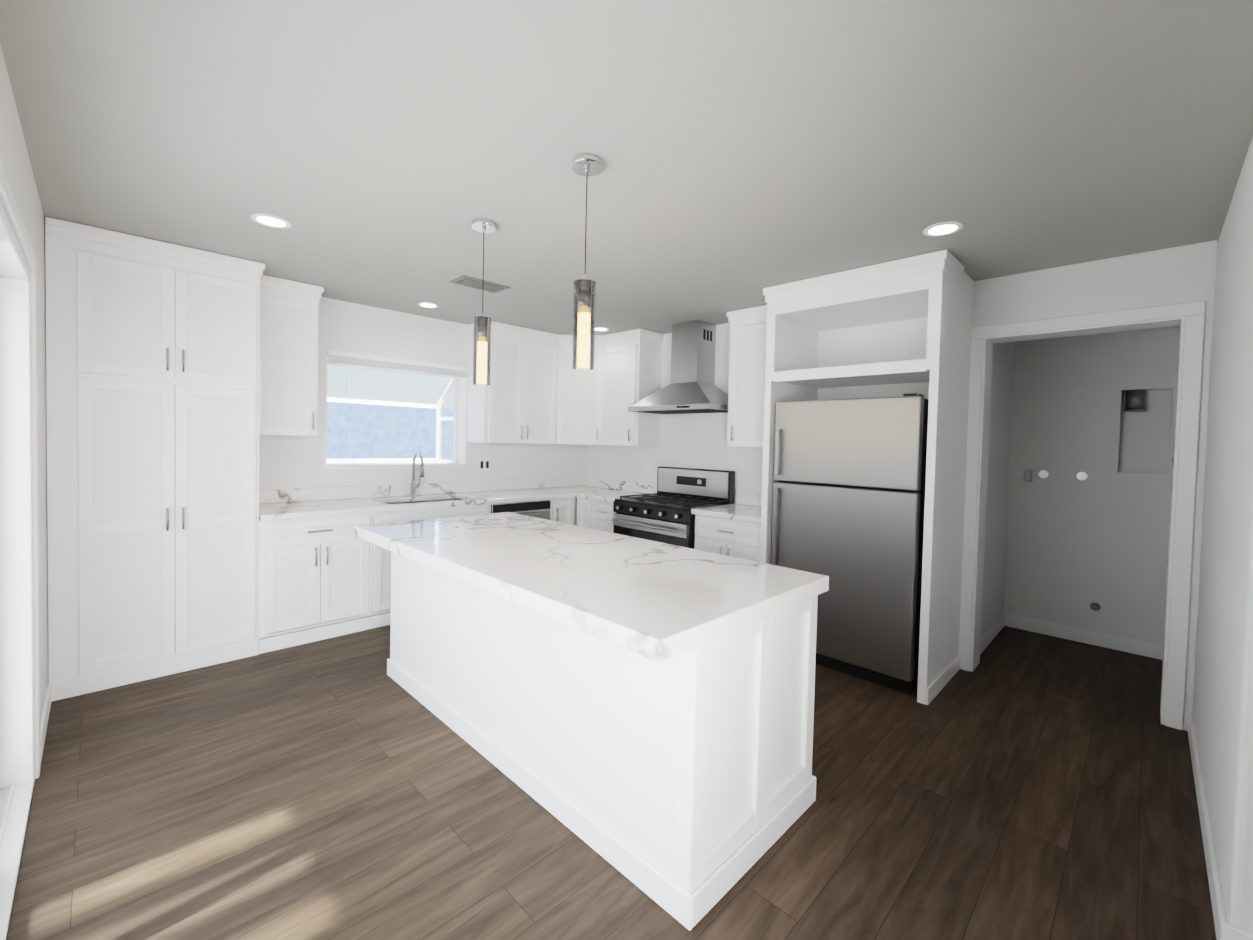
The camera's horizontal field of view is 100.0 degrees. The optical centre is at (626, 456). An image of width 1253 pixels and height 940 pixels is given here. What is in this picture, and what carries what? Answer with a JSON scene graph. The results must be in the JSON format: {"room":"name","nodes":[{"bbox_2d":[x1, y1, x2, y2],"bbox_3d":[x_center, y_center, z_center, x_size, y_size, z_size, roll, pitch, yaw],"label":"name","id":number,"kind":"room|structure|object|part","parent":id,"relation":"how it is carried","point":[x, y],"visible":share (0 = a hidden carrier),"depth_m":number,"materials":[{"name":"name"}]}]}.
{"room":"kitchen","nodes":[
{"label":"kitchen","id":0,"kind":"room"},
{"bbox_2d":[0,44,48,719],"bbox_3d":[-0.714,0.150,0.335,8.190,2.530,0.150,3,2,45],"label":"wall","id":1,"kind":"structure","parent":0,"point":[14,157],"depth_m":2.41,"materials":[{"name":"white paint"}]},
{"bbox_2d":[0,160,39,939],"bbox_3d":[-1.587,0.304,1.211,2.582,2.135,0.172,3,2,45],"label":"door frame","id":2,"kind":"structure","parent":1,"relation":"attached to","point":[17,763],"depth_m":2.06,"materials":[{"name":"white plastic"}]},
{"bbox_2d":[40,685,50,765],"bbox_3d":[-2.747,1.260,2.477,0.770,0.100,0.014,3,2,45],"label":"baseboard","id":3,"kind":"structure","parent":1,"relation":"attached to","point":[47,702],"depth_m":2.46,"materials":[{"name":"white wood"}]},
{"bbox_2d":[259,297,583,503],"bbox_3d":[-2.030,-0.001,4.709,0.150,2.530,4.140,3,2,45],"label":"wall","id":4,"kind":"structure","parent":0,"point":[285,462],"depth_m":4.54,"materials":[{"name":"white paint"}]},
{"bbox_2d":[259,275,323,435],"bbox_3d":[-2.500,-0.701,3.828,0.375,1.097,0.436,3,2,45],"label":"upper cabinet","id":5,"kind":"object","parent":4,"relation":"attached to","point":[289,359],"visible":0.9,"depth_m":3.73,"materials":[{"name":"white wood"}]},
{"bbox_2d":[324,350,467,468],"bbox_3d":[-2.178,-0.386,4.836,0.574,0.955,1.235,3,2,45],"label":"window","id":6,"kind":"structure","parent":4,"relation":"in","point":[459,418],"depth_m":5.09,"materials":[{"name":"white plastic"}]},
{"bbox_2d":[327,350,468,439],"bbox_3d":[-1.956,-0.493,4.616,0.039,0.713,1.215,3,2,45],"label":"window blind","id":7,"kind":"object","parent":6,"relation":"attached to","point":[383,365],"visible":0.98,"depth_m":4.52,"materials":[{"name":"white"}]},
{"bbox_2d":[259,477,582,503],"bbox_3d":[-1.659,0.297,4.972,0.021,0.102,3.235,3,2,45],"label":"backsplash","id":8,"kind":"structure","parent":4,"relation":"attached to","point":[274,496],"depth_m":4.64,"materials":[{"name":"white stone"}]},
{"bbox_2d":[478,459,490,470],"bbox_3d":[-1.412,0.084,5.223,0.008,0.120,0.140,3,2,45],"label":"outlet","id":9,"kind":"object","parent":4,"relation":"attached to","point":[484,464],"depth_m":5.22,"materials":[{"name":"white plastic"}]},
{"bbox_2d":[466,321,553,443],"bbox_3d":[-1.090,-0.693,5.243,0.376,1.128,0.873,3,2,45],"label":"upper cabinet","id":10,"kind":"object","parent":4,"relation":"attached to","point":[538,390],"depth_m":5.06,"materials":[{"name":"white wood"}]},
{"bbox_2d":[6,625,1216,939],"bbox_3d":[1.230,1.435,2.356,8.190,0.060,5.750,3,2,45],"label":"floor","id":11,"kind":"structure","parent":0,"point":[1020,785],"depth_m":1.99,"materials":[{"name":"brown wood"}]},
{"bbox_2d":[45,217,264,701],"bbox_3d":[-2.886,0.021,3.270,0.665,2.527,0.946,3,2,45],"label":"pantry cabinet","id":12,"kind":"object","parent":11,"relation":"on","point":[152,372],"visible":1,"depth_m":3.01,"materials":[{"name":"white wood"}]},
{"bbox_2d":[259,512,378,653],"bbox_3d":[-2.352,0.864,3.880,0.617,0.834,0.710,3,2,45],"label":"base cabinet","id":13,"kind":"object","parent":11,"relation":"on","point":[324,572],"depth_m":3.63,"materials":[{"name":"white wood"}]},
{"bbox_2d":[451,500,558,521],"bbox_3d":[-1.160,0.840,5.065,0.602,0.870,0.752,3,2,45],"label":"base cabinet","id":14,"kind":"object","parent":11,"relation":"on","point":[544,509],"depth_m":4.78,"materials":[{"name":"white wood"}]},
{"bbox_2d":[259,484,622,519],"bbox_3d":[-1.429,0.381,4.759,0.651,0.040,3.257,3,2,45],"label":"countertop","id":15,"kind":"structure","parent":14,"relation":"on","point":[301,510],"depth_m":4.48,"materials":[{"name":"white stone"}]},
{"bbox_2d":[385,499,460,504],"bbox_3d":[-1.705,0.511,4.480,0.436,0.214,0.796,3,2,45],"label":"sink","id":16,"kind":"object","parent":15,"relation":"in","point":[399,501],"depth_m":4.59,"materials":[{"name":"grey metal"}]},
{"bbox_2d":[559,496,578,524],"bbox_3d":[-0.845,0.838,5.382,0.602,0.870,0.305,3,2,45],"label":"base cabinet","id":17,"kind":"object","parent":11,"relation":"on","point":[567,508],"depth_m":5.21,"materials":[{"name":"white wood"}]},
{"bbox_2d":[354,512,828,930],"bbox_3d":[-0.379,0.900,2.591,2.340,0.921,1.057,3,2,45],"label":"kitchen island","id":18,"kind":"object","parent":11,"relation":"on","point":[638,712],"visible":1,"depth_m":1.92,"materials":[{"name":"white"}]},
{"bbox_2d":[354,512,828,662],"bbox_3d":[-0.379,0.471,2.569,2.340,0.061,1.030,3,2,45],"label":"island countertop","id":19,"kind":"structure","parent":18,"relation":"on","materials":[{"name":"stone"}]},
{"bbox_2d":[576,498,615,532],"bbox_3d":[-0.099,0.856,5.276,0.620,0.874,0.653,3,2,45],"label":"base cabinet","id":20,"kind":"object","parent":11,"relation":"on","point":[595,514],"visible":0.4,"depth_m":5.07,"materials":[{"name":"white wood"}]},
{"bbox_2d":[612,466,734,548],"bbox_3d":[0.389,0.718,4.703,0.856,1.205,0.732,3,2,45],"label":"gas range","id":21,"kind":"object","parent":11,"relation":"on","point":[664,515],"visible":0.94,"depth_m":4.62,"materials":[{"name":"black metal"}]},
{"bbox_2d":[694,514,760,561],"bbox_3d":[0.971,0.910,4.212,0.660,0.874,0.653,3,2,45],"label":"base cabinet","id":22,"kind":"object","parent":11,"relation":"on","point":[732,538],"visible":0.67,"depth_m":4.00,"materials":[{"name":"white wood"}]},
{"bbox_2d":[771,393,928,694],"bbox_3d":[1.548,0.499,3.544,0.910,1.758,0.710,3,2,45],"label":"fridge","id":23,"kind":"object","parent":11,"relation":"on","point":[848,500],"visible":0.92,"depth_m":3.23,"materials":[{"name":"silver metal"}]},
{"bbox_2d":[760,249,973,704],"bbox_3d":[1.576,0.115,3.544,1.121,2.527,0.747,3,2,45],"label":"tall cabinet","id":24,"kind":"object","parent":11,"relation":"on","point":[905,320],"visible":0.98,"depth_m":3.28,"materials":[{"name":"white wood"}]},
{"bbox_2d":[0,0,1252,334],"bbox_3d":[1.290,-1.164,2.284,8.190,0.080,5.750,3,2,45],"label":"ceiling","id":25,"kind":"structure","parent":0,"point":[382,154],"depth_m":1.87,"materials":[{"name":"grey paint"}]},
{"bbox_2d":[251,213,290,227],"bbox_3d":[-1.816,-1.202,2.685,0.170,0.007,0.170,3,2,45],"label":"recessed light","id":26,"kind":"object","parent":25,"relation":"in","point":[269,220],"visible":1,"depth_m":2.67,"materials":[{"name":"white"}]},
{"bbox_2d":[417,302,438,307],"bbox_3d":[-1.629,-1.243,4.319,0.170,0.007,0.170,3,2,45],"label":"recessed light","id":27,"kind":"object","parent":25,"relation":"in","point":[427,304],"visible":0.96,"depth_m":4.30,"materials":[{"name":"white"}]},
{"bbox_2d":[449,275,509,292],"bbox_3d":[-1.034,-1.210,3.713,0.210,0.012,0.360,3,2,45],"label":"ceiling vent","id":28,"kind":"object","parent":25,"relation":"in","point":[472,282],"visible":0.96,"depth_m":3.68,"materials":[{"name":"grey metal"}]},
{"bbox_2d":[472,218,495,384],"bbox_3d":[-0.729,-0.772,2.665,0.120,0.814,0.120,3,2,45],"label":"pendant light","id":29,"kind":"object","parent":25,"relation":"hanging from","point":[482,332],"visible":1,"depth_m":2.65,"materials":[{"name":"silver metal"}]},
{"bbox_2d":[572,153,602,369],"bbox_3d":[-0.162,-0.747,2.059,0.120,0.804,0.120,3,2,45],"label":"pendant light","id":30,"kind":"object","parent":25,"relation":"hanging from","point":[586,164],"visible":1,"depth_m":2.05,"materials":[{"name":"silver metal"}]},
{"bbox_2d":[595,327,608,330],"bbox_3d":[-0.253,-1.233,5.094,0.170,0.007,0.170,3,2,45],"label":"recessed light","id":31,"kind":"object","parent":25,"relation":"in","point":[601,329],"visible":0.71,"depth_m":5.08,"materials":[{"name":"white"}]},
{"bbox_2d":[923,221,962,236],"bbox_3d":[1.564,-1.122,2.598,0.170,0.007,0.170,3,2,45],"label":"recessed light","id":32,"kind":"object","parent":25,"relation":"in","point":[942,228],"visible":1,"depth_m":2.59,"materials":[{"name":"white plastic"}]},
{"bbox_2d":[580,242,1203,644],"bbox_3d":[2.356,0.135,3.423,8.190,2.530,0.220,3,2,45],"label":"wall","id":33,"kind":"structure","parent":0,"point":[1065,545],"depth_m":3.92,"materials":[{"name":"white paint"}]},
{"bbox_2d":[554,334,605,444],"bbox_3d":[-0.486,-0.689,5.602,0.727,1.128,0.725,3,2,45],"label":"upper cabinet","id":34,"kind":"object","parent":33,"relation":"attached to","point":[577,393],"depth_m":5.42,"materials":[{"name":"white wood"}]},
{"bbox_3d":[-0.482,-0.686,5.417,0.352,1.122,0.342,3,2,45],"label":"corner door","id":35,"kind":"part","parent":34,"relation":"part of","materials":[{"name":"white wood"}]},
{"bbox_2d":[602,329,663,446],"bbox_3d":[0.014,-0.671,5.353,0.557,1.128,0.374,3,2,45],"label":"upper cabinet","id":36,"kind":"object","parent":33,"relation":"attached to","point":[631,359],"depth_m":5.20,"materials":[{"name":"white wood"}]},
{"bbox_2d":[583,477,761,507],"bbox_3d":[0.461,0.340,5.162,2.762,0.102,0.021,3,2,45],"label":"backsplash","id":37,"kind":"structure","parent":33,"relation":"attached to","point":[624,486],"depth_m":5.50,"materials":[{"name":"white stone"}]},
{"bbox_2d":[628,320,727,413],"bbox_3d":[0.529,-0.804,4.752,0.940,0.804,0.499,3,2,45],"label":"chimney range hood","id":38,"kind":"object","parent":33,"relation":"attached to","point":[691,388],"visible":0.96,"depth_m":4.70,"materials":[{"name":"silver metal"}]},
{"bbox_2d":[726,305,766,447],"bbox_3d":[1.122,-0.625,4.254,0.564,1.107,0.375,3,2,45],"label":"upper cabinet","id":39,"kind":"object","parent":33,"relation":"attached to","point":[747,364],"visible":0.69,"depth_m":4.21,"materials":[{"name":"white wood"}]},
{"bbox_2d":[980,613,1007,654],"bbox_3d":[2.739,1.345,3.952,0.014,0.100,1.060,3,2,45],"label":"baseboard","id":40,"kind":"structure","parent":33,"relation":"attached to","point":[1002,621],"depth_m":3.99,"materials":[{"name":"white wood"}]},
{"bbox_2d":[959,300,1205,729],"bbox_3d":[2.641,0.299,3.143,1.022,2.230,0.217,3,2,45],"label":"door frame","id":41,"kind":"structure","parent":33,"relation":"attached to","point":[1185,455],"depth_m":2.84,"materials":[{"name":"white wood"}]},
{"bbox_2d":[1008,614,1159,658],"bbox_3d":[3.435,1.360,3.996,0.900,0.100,0.014,3,2,45],"label":"baseboard","id":42,"kind":"structure","parent":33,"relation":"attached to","point":[1132,646],"depth_m":3.96,"materials":[{"name":"white wood"}]},
{"bbox_2d":[1160,645,1162,659],"bbox_3d":[3.395,1.378,3.299,0.014,0.100,1.060,3,2,45],"label":"baseboard","id":43,"kind":"structure","parent":33,"relation":"attached to","point":[1161,646],"depth_m":3.68,"materials":[{"name":"white wood"}]},
{"bbox_2d":[1183,136,1252,933],"bbox_3d":[1.585,0.181,1.116,0.330,2.530,4.140,3,2,45],"label":"wall","id":44,"kind":"structure","parent":0,"point":[1219,666],"depth_m":1.86,"materials":[{"name":"white paint"}]},
{"bbox_2d":[1187,713,1239,939],"bbox_3d":[2.308,1.376,2.106,0.014,0.120,1.764,3,2,45],"label":"baseboard","id":45,"kind":"structure","parent":44,"relation":"attached to","point":[1224,931],"depth_m":1.81,"materials":[{"name":"white wood"}]},
{"bbox_2d":[1240,929,1252,939],"bbox_3d":[1.804,1.385,1.377,0.300,0.120,0.017,3,2,45],"label":"baseboard","id":46,"kind":"structure","parent":44,"relation":"attached to","point":[1244,935],"depth_m":1.46,"materials":[{"name":"white wood"}]},
{"label":"outside","id":47,"kind":"structure","parent":0,"visible":0},
{"bbox_2d":[327,402,453,459],"bbox_3d":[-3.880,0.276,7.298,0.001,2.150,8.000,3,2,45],"label":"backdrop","id":48,"kind":"structure","parent":47,"point":[359,430],"depth_m":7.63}
]}

